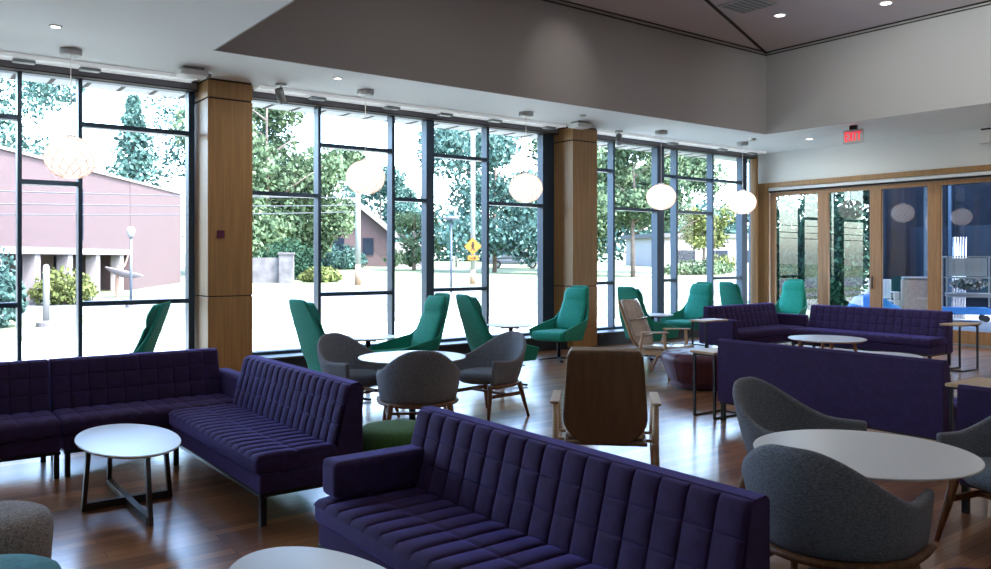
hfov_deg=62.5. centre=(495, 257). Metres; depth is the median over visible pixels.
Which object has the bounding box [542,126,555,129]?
bracket
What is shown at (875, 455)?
pedestal table
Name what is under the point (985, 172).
trim
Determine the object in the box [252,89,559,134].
trim
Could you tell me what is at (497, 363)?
tub chair
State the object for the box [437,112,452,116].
bracket
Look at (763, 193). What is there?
trim
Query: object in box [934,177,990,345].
door
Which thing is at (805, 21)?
ceiling
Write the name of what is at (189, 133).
window
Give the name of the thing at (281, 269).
stone pier
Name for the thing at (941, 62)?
wall
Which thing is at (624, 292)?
chair
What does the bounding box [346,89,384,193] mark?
globe pendant
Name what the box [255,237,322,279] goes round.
hedge
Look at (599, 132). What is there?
trim
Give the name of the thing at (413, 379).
tub chair
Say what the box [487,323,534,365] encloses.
pedestal table
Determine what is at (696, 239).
broadleaf tree
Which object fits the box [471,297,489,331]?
cushion
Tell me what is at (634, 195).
broadleaf tree
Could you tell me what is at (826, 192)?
door
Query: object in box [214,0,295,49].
wall
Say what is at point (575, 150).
column
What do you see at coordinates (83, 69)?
bracket
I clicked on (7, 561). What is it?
pouf
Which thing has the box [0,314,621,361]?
sidewalk
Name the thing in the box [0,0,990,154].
ceiling
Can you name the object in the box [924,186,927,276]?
trim
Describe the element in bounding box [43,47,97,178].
globe pendant
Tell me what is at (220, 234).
wall plate
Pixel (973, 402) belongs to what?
sofa
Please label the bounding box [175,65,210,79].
ceiling light
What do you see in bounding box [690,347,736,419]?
side table
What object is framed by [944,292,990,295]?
shelf
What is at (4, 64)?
trim
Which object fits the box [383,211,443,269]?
broadleaf tree
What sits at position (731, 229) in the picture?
treeline
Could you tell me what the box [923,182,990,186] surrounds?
roof
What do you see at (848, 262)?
tree
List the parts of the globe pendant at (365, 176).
globe, cord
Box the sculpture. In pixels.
[105,249,142,297]
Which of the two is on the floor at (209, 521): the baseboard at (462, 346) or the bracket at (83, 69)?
the baseboard at (462, 346)
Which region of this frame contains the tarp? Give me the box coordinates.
[848,294,900,308]
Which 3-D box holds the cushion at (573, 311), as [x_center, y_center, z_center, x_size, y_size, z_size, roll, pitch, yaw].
[1.192,0.779,12.635,0.485,0.641,0.281,0,0,41]
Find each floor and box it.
[0,337,990,568]
[953,315,990,331]
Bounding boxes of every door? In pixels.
[770,189,822,304]
[823,185,874,306]
[875,181,933,309]
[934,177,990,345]
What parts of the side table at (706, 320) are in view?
post, post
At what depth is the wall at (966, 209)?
26.91 m
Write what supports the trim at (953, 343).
attached to the wall at (959, 148)
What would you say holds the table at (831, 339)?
on the floor at (209, 521)
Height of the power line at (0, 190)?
1.584 m
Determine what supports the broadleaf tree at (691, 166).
on the field at (507, 275)
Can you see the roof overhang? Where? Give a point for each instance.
(10, 76)
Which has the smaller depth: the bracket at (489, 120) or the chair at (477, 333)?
the chair at (477, 333)
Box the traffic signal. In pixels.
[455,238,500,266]
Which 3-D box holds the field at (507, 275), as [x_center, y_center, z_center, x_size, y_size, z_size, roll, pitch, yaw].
[-12.457,0.494,83.014,200.000,2.348,112.400,0,0,-37]
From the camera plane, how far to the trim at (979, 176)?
15.53 m
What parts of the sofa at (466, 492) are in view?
seat, armrest, seat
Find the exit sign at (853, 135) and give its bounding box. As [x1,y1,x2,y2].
[843,125,863,143]
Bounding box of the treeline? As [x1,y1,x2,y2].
[305,188,748,262]
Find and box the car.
[489,251,536,268]
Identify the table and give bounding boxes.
[74,424,180,525]
[229,546,385,568]
[347,334,396,386]
[358,350,465,419]
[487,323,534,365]
[648,313,672,319]
[689,318,727,347]
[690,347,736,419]
[753,429,984,568]
[788,335,866,351]
[861,351,922,357]
[940,322,980,371]
[945,377,990,431]
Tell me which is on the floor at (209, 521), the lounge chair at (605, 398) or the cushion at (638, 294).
the lounge chair at (605, 398)
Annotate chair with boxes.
[131,301,170,352]
[289,299,371,400]
[317,332,399,416]
[368,293,449,352]
[376,351,460,419]
[454,331,529,420]
[456,294,538,385]
[529,285,588,362]
[550,346,660,466]
[617,286,678,359]
[618,298,693,380]
[660,282,712,345]
[719,282,743,304]
[732,377,866,489]
[742,444,936,568]
[775,279,806,314]
[868,279,894,303]
[934,416,990,541]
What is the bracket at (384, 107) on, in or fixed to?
attached to the trim at (267, 89)
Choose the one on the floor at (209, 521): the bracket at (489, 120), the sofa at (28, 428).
the sofa at (28, 428)
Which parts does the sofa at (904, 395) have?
leg, rail, seat, seat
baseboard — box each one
[257,335,566,368]
[597,329,698,345]
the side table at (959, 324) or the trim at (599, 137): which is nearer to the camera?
the side table at (959, 324)
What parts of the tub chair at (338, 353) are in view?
seat, cross rail, rail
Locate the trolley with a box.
[942,256,990,321]
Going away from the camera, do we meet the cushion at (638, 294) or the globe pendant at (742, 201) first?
the cushion at (638, 294)
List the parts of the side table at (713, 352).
post, post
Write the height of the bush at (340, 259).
2.183 m
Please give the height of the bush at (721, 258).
1.566 m
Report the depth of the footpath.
19.61 m
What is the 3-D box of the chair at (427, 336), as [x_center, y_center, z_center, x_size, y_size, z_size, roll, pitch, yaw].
[-0.996,0.986,9.767,0.903,1.116,0.683,0,0,-37]
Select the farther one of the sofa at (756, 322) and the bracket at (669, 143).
the bracket at (669, 143)
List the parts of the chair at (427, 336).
seat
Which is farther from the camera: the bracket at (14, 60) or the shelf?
the shelf
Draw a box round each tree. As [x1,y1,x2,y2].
[0,78,85,155]
[105,93,183,237]
[142,96,295,182]
[169,106,349,257]
[252,128,368,257]
[340,164,420,241]
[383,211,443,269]
[415,127,536,272]
[505,139,618,260]
[597,147,695,276]
[620,154,730,232]
[680,204,735,264]
[781,192,869,307]
[800,190,868,269]
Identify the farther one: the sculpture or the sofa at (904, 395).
the sculpture
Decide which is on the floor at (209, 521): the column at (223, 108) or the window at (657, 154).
the column at (223, 108)
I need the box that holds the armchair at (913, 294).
[893,279,927,309]
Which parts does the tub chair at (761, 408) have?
leg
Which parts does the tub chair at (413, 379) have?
leg, leg, cross rail, leg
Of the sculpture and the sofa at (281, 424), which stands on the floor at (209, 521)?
the sofa at (281, 424)
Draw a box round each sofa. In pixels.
[0,359,61,478]
[48,348,240,477]
[168,355,362,526]
[313,405,769,568]
[699,303,808,347]
[718,339,956,439]
[791,304,952,364]
[957,384,990,513]
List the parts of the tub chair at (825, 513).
leg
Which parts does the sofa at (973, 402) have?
leg, rail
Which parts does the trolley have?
sign panel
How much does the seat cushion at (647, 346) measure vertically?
0.058 m
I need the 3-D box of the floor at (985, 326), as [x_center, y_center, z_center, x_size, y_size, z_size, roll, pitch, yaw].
[32.819,1.685,19.215,44.450,0.230,31.200,0,0,-37]
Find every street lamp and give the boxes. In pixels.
[125,227,136,307]
[443,216,459,292]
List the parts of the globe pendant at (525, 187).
globe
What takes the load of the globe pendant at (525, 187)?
hanging from the ceiling at (165, 36)
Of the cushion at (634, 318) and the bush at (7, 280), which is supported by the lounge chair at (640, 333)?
the cushion at (634, 318)
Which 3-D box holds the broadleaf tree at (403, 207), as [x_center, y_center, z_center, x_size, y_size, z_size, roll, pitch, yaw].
[-11.817,-4.636,85.039,8.085,10.218,9.689,0,0,13]
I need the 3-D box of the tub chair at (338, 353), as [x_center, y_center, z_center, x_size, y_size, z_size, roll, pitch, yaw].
[-1.378,1.149,7.933,0.706,0.808,0.714,0,0,41]
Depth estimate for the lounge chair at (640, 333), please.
10.80 m
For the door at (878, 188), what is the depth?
15.63 m
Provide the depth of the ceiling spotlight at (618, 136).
14.39 m
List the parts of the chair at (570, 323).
arm, seat, swivel post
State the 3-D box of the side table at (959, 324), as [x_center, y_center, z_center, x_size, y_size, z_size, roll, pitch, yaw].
[6.432,1.228,11.306,0.520,0.645,0.300,0,0,-33]
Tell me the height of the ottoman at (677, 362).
0.440 m
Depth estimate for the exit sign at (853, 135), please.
13.85 m
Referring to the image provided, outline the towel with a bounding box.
[901,277,927,278]
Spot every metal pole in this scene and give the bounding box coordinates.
[952,237,955,317]
[954,237,957,317]
[957,237,960,317]
[960,237,963,318]
[962,237,966,318]
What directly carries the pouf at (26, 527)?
on the floor at (209, 521)
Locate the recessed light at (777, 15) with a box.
[773,13,786,17]
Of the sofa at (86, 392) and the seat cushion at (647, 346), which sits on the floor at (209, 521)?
the sofa at (86, 392)
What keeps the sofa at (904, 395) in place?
on the floor at (209, 521)
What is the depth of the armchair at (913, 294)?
21.78 m
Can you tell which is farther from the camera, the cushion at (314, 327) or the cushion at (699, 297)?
the cushion at (699, 297)
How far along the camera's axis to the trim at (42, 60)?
9.50 m
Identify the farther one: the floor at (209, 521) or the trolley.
the trolley
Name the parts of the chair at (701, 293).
seat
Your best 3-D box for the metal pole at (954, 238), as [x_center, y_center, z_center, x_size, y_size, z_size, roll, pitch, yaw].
[12.073,0.510,21.534,0.068,2.127,0.276,0,0,39]
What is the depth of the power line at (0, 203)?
24.54 m
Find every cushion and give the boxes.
[307,302,324,334]
[411,295,445,345]
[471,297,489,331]
[556,287,586,328]
[565,429,644,439]
[568,346,642,354]
[620,298,653,346]
[635,289,646,311]
[642,342,693,350]
[683,283,710,319]
[734,284,743,302]
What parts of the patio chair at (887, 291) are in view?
backrest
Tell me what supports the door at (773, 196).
in the wall at (959, 148)
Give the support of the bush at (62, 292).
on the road
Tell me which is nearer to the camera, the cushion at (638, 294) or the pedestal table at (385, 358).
the pedestal table at (385, 358)
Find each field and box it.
[0,254,868,342]
[597,303,810,319]
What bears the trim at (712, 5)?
attached to the wall at (941, 62)
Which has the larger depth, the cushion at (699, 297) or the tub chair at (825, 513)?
the cushion at (699, 297)
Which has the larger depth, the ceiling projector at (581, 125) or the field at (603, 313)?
the field at (603, 313)
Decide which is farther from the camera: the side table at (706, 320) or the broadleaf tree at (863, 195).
the broadleaf tree at (863, 195)
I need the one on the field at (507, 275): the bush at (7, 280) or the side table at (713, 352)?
the bush at (7, 280)
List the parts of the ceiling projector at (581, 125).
mounting plate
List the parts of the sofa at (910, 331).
seat, seat, rail, leg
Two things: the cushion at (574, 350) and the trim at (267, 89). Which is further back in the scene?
the trim at (267, 89)
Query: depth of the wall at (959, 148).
15.67 m
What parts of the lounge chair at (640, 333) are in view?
leg, rail, armrest, leg, leg, armrest, leg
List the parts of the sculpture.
dish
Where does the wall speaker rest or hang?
attached to the wall at (959, 148)
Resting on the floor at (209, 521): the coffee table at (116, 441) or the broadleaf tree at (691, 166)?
the coffee table at (116, 441)
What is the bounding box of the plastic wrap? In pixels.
[949,279,988,289]
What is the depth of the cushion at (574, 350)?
5.02 m
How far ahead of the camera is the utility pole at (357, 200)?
37.56 m
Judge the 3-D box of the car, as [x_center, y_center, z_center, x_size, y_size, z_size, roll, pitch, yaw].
[1.573,0.136,67.543,4.594,1.449,1.820,0,0,0]
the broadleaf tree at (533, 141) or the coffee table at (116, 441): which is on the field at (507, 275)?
the broadleaf tree at (533, 141)
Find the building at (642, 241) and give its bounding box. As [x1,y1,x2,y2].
[621,233,860,267]
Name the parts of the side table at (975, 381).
post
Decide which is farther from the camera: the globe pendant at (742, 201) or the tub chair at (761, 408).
the globe pendant at (742, 201)
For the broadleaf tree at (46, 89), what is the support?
on the field at (507, 275)
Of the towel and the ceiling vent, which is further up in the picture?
the ceiling vent
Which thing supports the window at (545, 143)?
in the wall
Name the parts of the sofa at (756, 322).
armrest, backrest, rail, seat, seat, armrest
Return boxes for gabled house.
[321,198,420,266]
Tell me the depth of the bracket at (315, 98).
11.20 m
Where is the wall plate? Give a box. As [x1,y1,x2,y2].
[217,230,224,237]
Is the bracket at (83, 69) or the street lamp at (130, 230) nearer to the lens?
the bracket at (83, 69)
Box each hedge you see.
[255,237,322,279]
[777,196,803,300]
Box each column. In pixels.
[195,78,251,371]
[554,127,596,348]
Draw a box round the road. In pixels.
[2,278,868,318]
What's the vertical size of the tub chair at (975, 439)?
0.808 m
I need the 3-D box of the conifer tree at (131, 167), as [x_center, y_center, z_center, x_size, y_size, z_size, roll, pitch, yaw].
[-20.412,-4.168,46.069,5.249,10.316,5.163,0,0,-25]
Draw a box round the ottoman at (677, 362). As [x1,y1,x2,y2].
[661,348,717,390]
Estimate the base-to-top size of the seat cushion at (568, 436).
0.058 m
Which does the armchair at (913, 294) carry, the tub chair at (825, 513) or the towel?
the towel
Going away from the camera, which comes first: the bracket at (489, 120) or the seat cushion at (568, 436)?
the seat cushion at (568, 436)
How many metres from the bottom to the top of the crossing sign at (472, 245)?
1.100 m
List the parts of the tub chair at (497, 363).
rail, seat, leg, cross rail, leg, rail, leg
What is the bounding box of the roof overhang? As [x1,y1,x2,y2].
[0,72,748,162]
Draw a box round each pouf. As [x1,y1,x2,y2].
[0,500,53,557]
[0,554,61,568]
[363,419,415,451]
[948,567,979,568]
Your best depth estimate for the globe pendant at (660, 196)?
14.32 m
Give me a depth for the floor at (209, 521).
5.47 m
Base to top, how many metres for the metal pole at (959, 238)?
2.127 m
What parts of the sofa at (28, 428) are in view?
backrest, seat, rail, seat, leg, leg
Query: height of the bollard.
1.380 m
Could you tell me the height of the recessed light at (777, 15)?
0.012 m
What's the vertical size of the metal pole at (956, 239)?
2.127 m
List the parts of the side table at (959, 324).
post, floor frame, post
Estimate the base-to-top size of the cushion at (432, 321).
0.641 m
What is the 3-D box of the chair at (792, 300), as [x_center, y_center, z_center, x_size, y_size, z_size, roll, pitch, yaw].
[5.783,0.986,16.154,0.683,1.116,0.903,0,0,39]
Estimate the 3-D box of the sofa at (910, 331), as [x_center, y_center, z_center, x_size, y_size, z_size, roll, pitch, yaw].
[5.685,1.160,12.496,0.680,0.780,2.200,0,0,-37]
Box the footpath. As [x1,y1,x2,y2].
[0,290,867,337]
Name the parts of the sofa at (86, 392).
leg, rail, seat, backrest, seat, armrest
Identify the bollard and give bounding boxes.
[36,264,55,327]
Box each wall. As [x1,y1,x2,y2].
[213,0,765,133]
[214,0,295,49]
[758,129,990,302]
[766,1,990,133]
[869,183,990,307]
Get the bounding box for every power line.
[0,190,357,197]
[0,203,357,206]
[0,211,357,214]
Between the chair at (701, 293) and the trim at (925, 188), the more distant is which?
the trim at (925, 188)
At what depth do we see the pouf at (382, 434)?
5.26 m
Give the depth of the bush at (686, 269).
56.74 m
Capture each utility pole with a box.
[355,192,360,284]
[470,132,475,283]
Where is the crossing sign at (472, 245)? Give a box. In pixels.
[465,238,480,259]
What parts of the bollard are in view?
post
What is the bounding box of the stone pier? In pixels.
[252,252,294,282]
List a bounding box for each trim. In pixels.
[0,51,196,82]
[0,59,197,91]
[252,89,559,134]
[254,85,565,128]
[542,0,990,55]
[597,130,765,153]
[597,134,756,158]
[758,164,990,302]
[768,171,990,190]
[769,175,990,192]
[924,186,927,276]
[953,343,990,347]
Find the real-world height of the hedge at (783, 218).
4.258 m
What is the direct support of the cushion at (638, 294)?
on the chair at (624, 292)
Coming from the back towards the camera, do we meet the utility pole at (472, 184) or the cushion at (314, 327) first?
the utility pole at (472, 184)
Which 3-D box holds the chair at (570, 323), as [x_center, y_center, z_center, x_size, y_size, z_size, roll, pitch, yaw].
[1.040,0.986,12.463,0.683,1.116,0.903,0,0,41]
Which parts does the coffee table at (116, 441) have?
leg, leg, leg, leg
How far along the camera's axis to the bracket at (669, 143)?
15.58 m
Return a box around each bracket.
[12,58,35,64]
[78,66,100,72]
[308,96,325,100]
[383,106,399,109]
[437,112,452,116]
[487,119,501,122]
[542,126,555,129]
[666,142,678,144]
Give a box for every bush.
[0,246,28,327]
[26,265,98,304]
[321,243,367,269]
[664,259,735,274]
[702,254,735,267]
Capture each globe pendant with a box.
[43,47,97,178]
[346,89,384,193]
[509,111,542,202]
[646,130,675,209]
[729,142,756,213]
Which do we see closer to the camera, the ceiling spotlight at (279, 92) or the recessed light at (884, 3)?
the ceiling spotlight at (279, 92)
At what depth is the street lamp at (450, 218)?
32.20 m
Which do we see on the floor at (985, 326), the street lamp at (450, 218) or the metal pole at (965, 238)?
the metal pole at (965, 238)
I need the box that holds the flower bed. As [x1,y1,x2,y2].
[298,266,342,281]
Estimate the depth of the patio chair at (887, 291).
21.92 m
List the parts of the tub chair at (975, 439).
leg, rail, seat, cross rail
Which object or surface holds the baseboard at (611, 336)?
on the floor at (209, 521)
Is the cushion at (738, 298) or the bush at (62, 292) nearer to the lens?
the cushion at (738, 298)
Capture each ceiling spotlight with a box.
[275,83,286,103]
[615,130,622,144]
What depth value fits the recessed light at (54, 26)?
7.92 m
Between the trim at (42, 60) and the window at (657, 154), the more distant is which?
the window at (657, 154)
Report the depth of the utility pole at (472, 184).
39.76 m
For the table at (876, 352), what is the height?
0.402 m
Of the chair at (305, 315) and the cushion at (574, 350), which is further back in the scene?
the chair at (305, 315)
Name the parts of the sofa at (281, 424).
leg, seat, rail, seat, leg, backrest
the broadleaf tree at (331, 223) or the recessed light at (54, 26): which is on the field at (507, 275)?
the broadleaf tree at (331, 223)
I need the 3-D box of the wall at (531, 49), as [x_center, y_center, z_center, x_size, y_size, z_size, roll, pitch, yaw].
[0.933,-2.985,11.857,10.000,1.470,0.018,0,0,-37]
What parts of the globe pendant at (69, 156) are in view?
globe, cord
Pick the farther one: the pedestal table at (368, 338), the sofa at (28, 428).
the pedestal table at (368, 338)
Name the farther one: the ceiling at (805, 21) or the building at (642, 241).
the building at (642, 241)
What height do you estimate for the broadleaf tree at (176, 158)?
14.875 m
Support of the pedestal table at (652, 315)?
on the floor at (209, 521)
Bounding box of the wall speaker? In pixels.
[979,128,990,143]
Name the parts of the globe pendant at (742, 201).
globe, cord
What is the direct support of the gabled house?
on the field at (507, 275)
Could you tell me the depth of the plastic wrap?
20.21 m
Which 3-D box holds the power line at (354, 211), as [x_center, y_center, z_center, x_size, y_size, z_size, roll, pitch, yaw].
[-11.578,-1.375,23.140,0.032,1.484,29.925,0,0,21]
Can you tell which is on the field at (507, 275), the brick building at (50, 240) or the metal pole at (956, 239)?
the brick building at (50, 240)
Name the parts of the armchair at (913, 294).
armrest, seat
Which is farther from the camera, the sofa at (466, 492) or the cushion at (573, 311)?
the cushion at (573, 311)
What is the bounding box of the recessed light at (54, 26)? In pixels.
[48,24,62,28]
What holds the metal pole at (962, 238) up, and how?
on the floor at (985, 326)
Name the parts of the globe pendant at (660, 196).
globe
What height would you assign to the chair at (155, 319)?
1.116 m
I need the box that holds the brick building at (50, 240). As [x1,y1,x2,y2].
[0,145,181,303]
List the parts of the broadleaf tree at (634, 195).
crown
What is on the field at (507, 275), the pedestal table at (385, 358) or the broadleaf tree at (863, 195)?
the broadleaf tree at (863, 195)
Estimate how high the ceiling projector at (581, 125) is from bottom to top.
0.100 m
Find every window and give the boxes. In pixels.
[0,69,194,360]
[252,99,553,354]
[597,141,757,329]
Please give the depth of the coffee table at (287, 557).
3.08 m
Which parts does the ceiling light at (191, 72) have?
mounting plate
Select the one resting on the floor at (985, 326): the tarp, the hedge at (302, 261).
the tarp
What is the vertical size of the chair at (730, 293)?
1.116 m
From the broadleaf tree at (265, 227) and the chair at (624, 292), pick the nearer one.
the chair at (624, 292)
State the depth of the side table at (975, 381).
5.91 m
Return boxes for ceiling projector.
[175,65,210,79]
[568,120,591,129]
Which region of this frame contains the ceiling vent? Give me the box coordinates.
[717,0,776,13]
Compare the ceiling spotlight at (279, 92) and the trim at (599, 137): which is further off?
the trim at (599, 137)
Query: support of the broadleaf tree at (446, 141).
on the field at (507, 275)
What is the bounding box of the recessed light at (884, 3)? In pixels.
[878,1,893,5]
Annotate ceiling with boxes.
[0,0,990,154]
[556,0,989,51]

